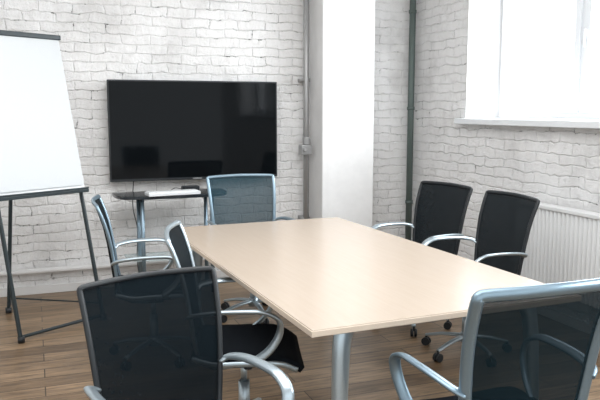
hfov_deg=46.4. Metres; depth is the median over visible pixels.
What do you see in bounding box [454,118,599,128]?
sill nose
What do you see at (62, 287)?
baseboard
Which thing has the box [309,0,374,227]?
column
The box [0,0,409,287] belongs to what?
wall
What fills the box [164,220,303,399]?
office chair
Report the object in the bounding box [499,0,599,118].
window
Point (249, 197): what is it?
office chair
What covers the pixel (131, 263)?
pipe
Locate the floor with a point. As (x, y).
(54, 364)
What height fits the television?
0.835 m
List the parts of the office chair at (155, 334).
backrest frame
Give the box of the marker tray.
[0,187,88,200]
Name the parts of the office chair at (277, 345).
backrest frame, seat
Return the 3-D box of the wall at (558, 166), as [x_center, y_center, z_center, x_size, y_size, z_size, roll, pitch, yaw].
[2.660,-0.530,3.334,0.450,3.200,7.620,-3,8,-21]
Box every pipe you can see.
[0,258,204,276]
[298,0,311,218]
[405,0,416,239]
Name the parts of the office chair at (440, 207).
backrest frame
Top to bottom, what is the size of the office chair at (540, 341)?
0.996 m
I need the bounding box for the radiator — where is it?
[520,202,599,283]
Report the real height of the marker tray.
0.037 m
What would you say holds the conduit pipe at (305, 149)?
attached to the wall at (101, 40)
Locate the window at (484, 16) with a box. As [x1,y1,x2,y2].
[465,0,502,117]
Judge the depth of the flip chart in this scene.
4.83 m
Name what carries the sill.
attached to the wall at (558, 166)
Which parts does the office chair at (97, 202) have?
backrest frame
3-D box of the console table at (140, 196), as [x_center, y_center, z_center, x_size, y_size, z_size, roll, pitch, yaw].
[-1.041,0.353,5.762,0.920,0.830,0.380,-3,8,-21]
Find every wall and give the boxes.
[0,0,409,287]
[411,0,599,260]
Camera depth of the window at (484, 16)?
5.96 m
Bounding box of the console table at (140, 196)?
[112,189,214,272]
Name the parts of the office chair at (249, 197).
backrest frame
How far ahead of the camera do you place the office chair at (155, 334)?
2.38 m
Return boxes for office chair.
[77,266,294,399]
[91,195,172,276]
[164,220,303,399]
[206,173,295,323]
[371,181,472,336]
[389,278,599,399]
[421,190,539,362]
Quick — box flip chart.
[0,30,98,343]
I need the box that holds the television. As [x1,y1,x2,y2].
[106,79,276,181]
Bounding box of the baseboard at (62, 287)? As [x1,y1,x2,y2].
[0,270,228,296]
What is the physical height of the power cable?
1.001 m
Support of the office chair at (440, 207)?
on the floor
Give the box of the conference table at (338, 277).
[183,217,544,399]
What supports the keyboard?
on the console table at (140, 196)
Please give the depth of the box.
5.78 m
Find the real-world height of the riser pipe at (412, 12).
3.200 m
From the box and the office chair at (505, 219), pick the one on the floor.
the office chair at (505, 219)
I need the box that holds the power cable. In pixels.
[132,182,137,267]
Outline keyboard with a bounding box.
[145,189,200,196]
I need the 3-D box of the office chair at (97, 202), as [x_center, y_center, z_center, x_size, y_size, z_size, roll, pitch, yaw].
[-0.917,0.470,4.231,0.626,0.988,0.611,-2,8,-15]
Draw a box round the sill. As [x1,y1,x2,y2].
[469,118,599,120]
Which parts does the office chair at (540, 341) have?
seat, backrest frame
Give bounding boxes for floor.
[0,282,599,399]
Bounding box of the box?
[171,185,199,190]
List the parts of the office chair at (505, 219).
backrest frame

